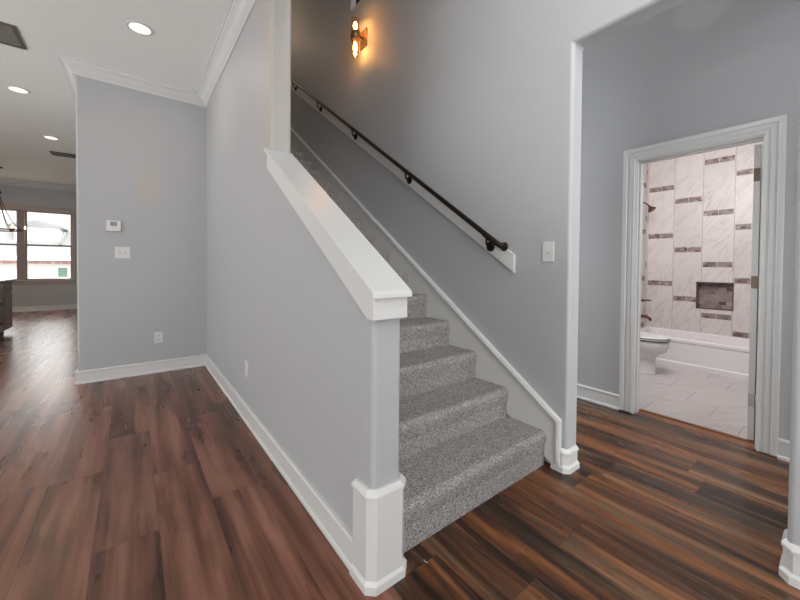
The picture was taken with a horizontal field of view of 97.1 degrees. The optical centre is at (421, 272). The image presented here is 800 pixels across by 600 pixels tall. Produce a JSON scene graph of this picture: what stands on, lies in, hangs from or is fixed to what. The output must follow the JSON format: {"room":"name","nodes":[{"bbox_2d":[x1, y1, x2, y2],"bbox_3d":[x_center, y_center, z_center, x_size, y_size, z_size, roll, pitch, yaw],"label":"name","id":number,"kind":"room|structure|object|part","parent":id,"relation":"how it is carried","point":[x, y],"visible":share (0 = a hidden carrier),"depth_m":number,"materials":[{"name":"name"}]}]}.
{"room":"stair hallway","nodes":[
{"label":"stair hallway","id":0,"kind":"room"},
{"bbox_2d":[0,184,76,306],"bbox_3d":[-9.759,-0.640,8.501,5.675,3.200,0.140,0,1,-39],"label":"wall","id":1,"kind":"structure","parent":0,"point":[58,294],"depth_m":8.73,"materials":[{"name":"grey paint"}]},
{"bbox_2d":[0,203,76,284],"bbox_3d":[-9.659,-0.652,8.517,1.930,1.935,0.160,0,1,-39],"label":"window","id":2,"kind":"structure","parent":1,"relation":"in","point":[21,212],"depth_m":8.59,"materials":[{"name":"beige wood"}]},
{"bbox_3d":[-10.048,-1.069,8.259,0.825,0.860,0.030,0,1,-39],"label":"sash","id":3,"kind":"part","parent":2,"relation":"part of","materials":[{"name":"clear glass"}]},
{"bbox_3d":[-10.037,-0.241,8.251,0.825,0.875,0.030,0,1,-39],"label":"sash","id":4,"kind":"part","parent":2,"relation":"part of","materials":[{"name":"clear glass"}]},
{"bbox_3d":[-9.652,0.256,8.514,1.930,0.120,0.110,0,1,-39],"label":"sill","id":5,"kind":"part","parent":2,"relation":"part of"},
{"bbox_3d":[-9.329,-1.073,8.849,0.815,0.860,0.030,0,1,-39],"label":"sash","id":6,"kind":"part","parent":2,"relation":"part of","materials":[{"name":"clear glass"}]},
{"bbox_3d":[-9.317,-0.245,8.840,0.815,0.875,0.030,0,1,-39],"label":"sash","id":7,"kind":"part","parent":2,"relation":"part of","materials":[{"name":"clear glass"}]},
{"bbox_2d":[0,0,230,186],"bbox_3d":[-4.769,-2.075,2.338,5.800,0.100,15.940,0,1,-39],"label":"ceiling","id":8,"kind":"structure","parent":0,"point":[178,53],"depth_m":3.29,"materials":[{"name":"white paint"}]},
{"bbox_2d":[0,21,26,49],"bbox_3d":[-3.697,-2.020,2.862,0.603,0.014,0.410,0,1,-39],"label":"ceiling vent","id":9,"kind":"object","parent":8,"relation":"in","point":[9,34],"visible":1,"depth_m":3.03,"materials":[{"name":"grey metal"}]},
{"bbox_2d":[0,167,26,231],"bbox_3d":[-8.660,-1.500,7.220,0.796,1.294,0.773,0,1,-39],"label":"chandelier","id":10,"kind":"object","parent":8,"relation":"hanging from","point":[11,229],"visible":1,"depth_m":7.29,"materials":[{"name":"brown metal"}]},
{"bbox_2d":[6,85,30,93],"bbox_3d":[-4.533,-2.049,3.967,0.186,0.010,0.186,0,1,-39],"label":"recessed light","id":11,"kind":"object","parent":8,"relation":"in","point":[12,88],"visible":1,"depth_m":3.95,"materials":[{"name":"white paint"}]},
{"bbox_2d":[42,135,59,139],"bbox_3d":[-5.758,-2.087,5.484,0.186,0.010,0.186,0,1,-39],"label":"recessed light","id":12,"kind":"object","parent":8,"relation":"in","point":[44,136],"visible":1,"depth_m":5.46,"materials":[{"name":"white paint"}]},
{"bbox_2d":[49,151,75,158],"bbox_3d":[-6.403,-2.107,6.358,0.395,0.014,0.290,0,1,-39],"label":"ceiling vent","id":13,"kind":"object","parent":8,"relation":"in","point":[54,153],"visible":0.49,"depth_m":6.33,"materials":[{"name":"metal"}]},
{"bbox_2d":[125,20,153,35],"bbox_3d":[-2.321,-2.010,2.909,0.186,0.010,0.186,0,1,-39],"label":"recessed light","id":14,"kind":"object","parent":8,"relation":"in","point":[135,26],"visible":1,"depth_m":2.90,"materials":[{"name":"white paint"}]},
{"bbox_2d":[75,75,206,370],"bbox_3d":[-5.429,-0.552,6.871,1.160,3.160,7.870,0,1,-39],"label":"wall","id":15,"kind":"structure","parent":0,"point":[141,156],"depth_m":3.76,"materials":[{"name":"grey paint"}]},
{"bbox_2d":[106,220,120,231],"bbox_3d":[-3.162,-0.474,3.625,0.114,0.111,0.028,0,1,-39],"label":"thermostat","id":16,"kind":"object","parent":15,"relation":"attached to","point":[111,225],"visible":1,"depth_m":3.61,"materials":[{"name":"white plastic"}]},
{"bbox_2d":[115,247,129,257],"bbox_3d":[-3.115,-0.204,3.677,0.125,0.120,0.016,0,1,-39],"label":"light switch","id":17,"kind":"object","parent":15,"relation":"attached to","point":[120,252],"visible":1,"depth_m":3.68,"materials":[{"name":"white plastic"}]},
{"bbox_2d":[154,331,162,342],"bbox_3d":[-2.895,0.719,3.885,0.078,0.122,0.009,0,1,-39],"label":"electrical outlet","id":18,"kind":"object","parent":15,"relation":"attached to","point":[158,336],"visible":1,"depth_m":3.88,"materials":[{"name":"white plastic"}]},
{"bbox_2d":[12,304,353,569],"bbox_3d":[-5.240,0.984,5.885,12.824,0.127,4.114,1,1,24],"label":"baseboard","id":19,"kind":"structure","parent":15,"relation":"attached to","point":[336,532],"depth_m":2.35,"materials":[{"name":"white paint"}]},
{"bbox_2d":[206,0,399,533],"bbox_3d":[-2.484,-1.948,4.187,0.128,6.100,15.700,0,1,-39],"label":"wall","id":20,"kind":"structure","parent":0,"point":[323,378],"depth_m":2.17,"materials":[{"name":"grey paint"}]},
{"bbox_2d":[0,0,256,190],"bbox_3d":[-3.643,-1.993,4.151,16.694,0.110,4.344,1,1,31],"label":"crown molding","id":21,"kind":"structure","parent":20,"relation":"attached to","point":[238,13],"depth_m":3.53,"materials":[{"name":"white paint"}]},
{"bbox_2d":[245,360,247,377],"bbox_3d":[-1.341,0.740,2.701,0.009,0.122,0.078,0,1,-39],"label":"electrical outlet","id":22,"kind":"object","parent":20,"relation":"attached to","point":[246,361],"visible":1,"depth_m":2.69,"materials":[{"name":"white plastic"}]},
{"bbox_2d":[267,155,406,320],"bbox_3d":[-0.512,-0.293,1.775,0.148,0.906,1.284,0,1,-39],"label":"trim","id":23,"kind":"structure","parent":20,"relation":"attached to","point":[384,308],"depth_m":1.42,"materials":[{"name":"white paint"}]},
{"bbox_2d":[264,148,411,298],"bbox_3d":[-0.508,-0.344,1.763,0.170,0.847,1.305,0,1,-39],"label":"cap","id":24,"kind":"object","parent":20,"relation":"on","point":[377,276],"visible":1,"depth_m":1.53,"materials":[{"name":"white paint"}]},
{"bbox_2d":[349,472,406,596],"bbox_3d":[-0.159,0.987,1.373,0.191,0.375,0.148,0,1,-39],"label":"trim","id":25,"kind":"structure","parent":20,"relation":"attached to","point":[379,562],"depth_m":1.31,"materials":[{"name":"white paint"}]},
{"bbox_2d":[0,309,799,599],"bbox_3d":[-2.744,1.161,4.149,11.000,0.120,15.850,0,1,-39],"label":"floor","id":26,"kind":"structure","parent":0,"point":[154,486],"depth_m":1.75,"materials":[{"name":"brown wood"}]},
{"bbox_2d":[0,279,16,335],"bbox_3d":[-6.789,0.594,4.985,1.125,0.912,1.850,0,1,-39],"label":"kitchen island","id":27,"kind":"object","parent":26,"relation":"on","point":[6,322],"visible":1,"depth_m":5.66,"materials":[{"name":"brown wood"}]},
{"bbox_3d":[-6.427,0.256,5.357,0.020,0.140,0.580,0,1,-39],"label":"drawer","id":28,"kind":"part","parent":27,"relation":"part of","materials":[{"name":"grey wood"}]},
{"bbox_3d":[-6.429,0.486,5.361,0.020,0.280,0.580,0,1,-39],"label":"drawer","id":29,"kind":"part","parent":27,"relation":"part of","materials":[{"name":"grey wood"}]},
{"bbox_3d":[-6.432,0.791,5.367,0.020,0.290,0.580,0,1,-39],"label":"drawer","id":30,"kind":"part","parent":27,"relation":"part of","materials":[{"name":"brown wood"}]},
{"bbox_3d":[-6.763,0.631,5.770,0.020,0.590,0.430,0,1,-39],"label":"panel","id":31,"kind":"part","parent":27,"relation":"part of","materials":[{"name":"grey wood"}]},
{"bbox_3d":[-6.760,0.246,5.763,0.020,0.140,0.430,0,1,-39],"label":"drawer","id":32,"kind":"part","parent":27,"relation":"part of","materials":[{"name":"brown wood"}]},
{"bbox_2d":[0,279,16,283],"bbox_3d":[-6.785,0.158,4.977,1.125,0.040,1.850,0,1,-39],"label":"island countertop","id":33,"kind":"structure","parent":27,"relation":"on","point":[1,280],"depth_m":5.68,"materials":[{"name":"white stone"}]},
{"bbox_2d":[291,144,545,552],"bbox_3d":[-1.359,-0.668,3.811,1.119,3.576,5.345,0,1,-39],"label":"staircase","id":34,"kind":"structure","parent":26,"relation":"on","point":[459,448],"depth_m":2.02,"materials":[{"name":"grey carpet"}]},
{"bbox_2d":[640,332,669,374],"bbox_3d":[2.510,0.762,4.122,0.440,0.775,0.668,0,1,-39],"label":"toilet","id":35,"kind":"object","parent":26,"relation":"on","point":[652,345],"visible":0.34,"depth_m":3.92,"materials":[{"name":"white ceramic"}]},
{"bbox_3d":[2.556,0.728,4.066,0.364,0.018,0.516,0,1,-39],"label":"lid","id":36,"kind":"part","parent":35,"relation":"part of","materials":[{"name":"white ceramic"}]},
{"bbox_2d":[641,326,748,379],"bbox_3d":[3.498,0.981,4.389,0.733,0.345,1.517,0,1,-39],"label":"bathtub","id":37,"kind":"object","parent":26,"relation":"on","point":[723,355],"visible":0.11,"depth_m":4.17,"materials":[{"name":"white ceramic"}]},
{"bbox_2d":[291,0,799,545],"bbox_3d":[0.179,-1.901,2.943,0.122,6.100,10.400,0,1,-39],"label":"wall","id":38,"kind":"structure","parent":0,"point":[480,101],"depth_m":2.51,"materials":[{"name":"grey paint"}]},
{"bbox_2d":[350,22,366,51],"bbox_3d":[-0.682,-2.481,3.758,0.172,0.376,0.135,0,1,-39],"label":"wall sconce","id":39,"kind":"object","parent":38,"relation":"attached to","point":[356,36],"visible":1,"depth_m":3.71,"materials":[{"name":"gold metal"}]},
{"bbox_3d":[-0.700,-2.375,3.724,0.042,0.104,0.042,0,1,-39],"label":"bulb","id":40,"kind":"part","parent":39,"relation":"part of","materials":[{"name":"white glass"}]},
{"bbox_2d":[291,79,514,272],"bbox_3d":[-0.949,-1.738,4.159,0.084,3.388,4.895,0,1,-39],"label":"handrail","id":41,"kind":"object","parent":38,"relation":"attached to","point":[499,250],"visible":0.95,"depth_m":3.04,"materials":[{"name":"black metal"}]},
{"bbox_2d":[291,128,561,465],"bbox_3d":[-0.870,-0.814,4.104,0.039,3.865,5.356,0,1,-39],"label":"trim","id":42,"kind":"structure","parent":38,"relation":"attached to","point":[524,404],"depth_m":2.69,"materials":[{"name":"white paint"}]},
{"bbox_2d":[542,241,553,261],"bbox_3d":[0.764,-0.123,2.131,0.016,0.122,0.075,0,1,-39],"label":"light switch","id":43,"kind":"object","parent":38,"relation":"attached to","point":[548,247],"visible":1,"depth_m":2.13,"materials":[{"name":"white plastic"}]},
{"bbox_2d":[551,445,579,473],"bbox_3d":[0.870,1.102,2.116,0.167,0.137,0.108,0,1,-39],"label":"trim","id":44,"kind":"structure","parent":38,"relation":"attached to","point":[568,464],"depth_m":2.06,"materials":[{"name":"white paint"}]},
{"bbox_2d":[778,529,799,589],"bbox_3d":[1.530,1.116,1.313,0.168,0.150,0.270,0,1,-39],"label":"trim","id":45,"kind":"structure","parent":38,"relation":"attached to","point":[789,566],"depth_m":1.35,"materials":[{"name":"white paint"}]},
{"bbox_2d":[641,164,647,326],"bbox_3d":[3.022,-0.337,5.013,0.870,2.950,0.100,0,1,-39],"label":"wall","id":46,"kind":"structure","parent":0,"point":[645,184],"depth_m":5.13,"materials":[{"name":"tile"}]},
{"bbox_2d":[641,314,651,320],"bbox_3d":[3.081,0.625,4.891,0.052,0.092,0.203,0,1,-39],"label":"tub spout","id":47,"kind":"object","parent":46,"relation":"attached to","point":[642,315],"visible":0.82,"depth_m":4.85,"materials":[{"name":"brown metal"}]},
{"bbox_2d":[643,202,655,212],"bbox_3d":[3.101,-0.903,4.857,0.104,0.172,0.223,0,1,-39],"label":"shower fixture","id":48,"kind":"object","parent":46,"relation":"attached to","point":[650,208],"visible":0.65,"depth_m":4.81,"materials":[{"name":"brown metal"}]},
{"bbox_2d":[577,0,799,456],"bbox_3d":[2.189,-0.424,2.428,0.122,3.200,7.000,0,1,-39],"label":"wall","id":49,"kind":"structure","parent":0,"point":[693,67],"depth_m":2.69,"materials":[{"name":"grey paint"}]},
{"bbox_2d":[577,383,789,461],"bbox_3d":[2.119,1.113,2.410,0.022,0.127,7.000,0,1,-39],"label":"baseboard","id":50,"kind":"structure","parent":49,"relation":"attached to","point":[597,396],"depth_m":3.04,"materials":[{"name":"white paint"}]},
{"bbox_2d":[639,409,754,443],"bbox_3d":[2.080,1.168,2.698,0.034,0.006,0.737,0,1,-39],"label":"threshold","id":51,"kind":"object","parent":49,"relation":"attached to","point":[671,418],"depth_m":2.66,"materials":[{"name":"brown wood"}]},
{"bbox_2d":[619,114,786,456],"bbox_3d":[2.019,0.090,2.622,0.148,2.163,0.941,0,1,-39],"label":"door frame","id":52,"kind":"structure","parent":49,"relation":"attached to","point":[774,129],"depth_m":2.33,"materials":[{"name":"white paint"}]},
{"bbox_2d":[747,144,762,440],"bbox_3d":[2.549,0.144,2.675,0.738,2.038,0.105,0,1,-41],"label":"door","id":53,"kind":"structure","parent":49,"relation":"in","point":[757,182],"depth_m":2.43,"materials":[{"name":"white paint"}]},
{"bbox_2d":[645,141,762,337],"bbox_3d":[3.973,-0.319,4.474,0.120,2.950,2.300,0,1,-39],"label":"wall","id":54,"kind":"structure","parent":0,"point":[699,229],"depth_m":4.70,"materials":[{"name":"tile"}]},
{"bbox_2d":[697,283,732,309],"bbox_3d":[3.859,0.310,4.629,0.126,0.360,0.389,0,1,-39],"label":"niche","id":55,"kind":"object","parent":54,"relation":"in","point":[710,295],"visible":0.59,"depth_m":4.65,"materials":[{"name":"brown tile"}]},
{"bbox_2d":[696,282,733,310],"bbox_3d":[3.814,0.311,4.591,0.024,0.356,0.385,0,1,-39],"label":"trim","id":56,"kind":"structure","parent":54,"relation":"attached to","point":[696,282],"depth_m":4.57,"materials":[{"name":"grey tile"}]},
{"label":"outside","id":57,"kind":"structure","parent":0,"visible":0},
{"bbox_3d":[-26.976,1.259,25.062,50.000,0.100,47.100,0,1,-39],"label":"ground","id":58,"kind":"structure","parent":57,"visible":0},
{"bbox_2d":[0,210,70,278],"bbox_3d":[-17.896,-0.743,16.327,11.600,4.380,9.040,0,1,-39],"label":"neighbor house","id":59,"kind":"structure","parent":58,"relation":"on","point":[44,262],"depth_m":14.04,"materials":[{"name":"white paint"}]},
{"bbox_3d":[-14.315,0.009,14.081,0.270,0.380,0.020,0,1,-39],"label":"pane","id":60,"kind":"part","parent":59,"relation":"part of","materials":[{"name":"green glass"}]}
]}

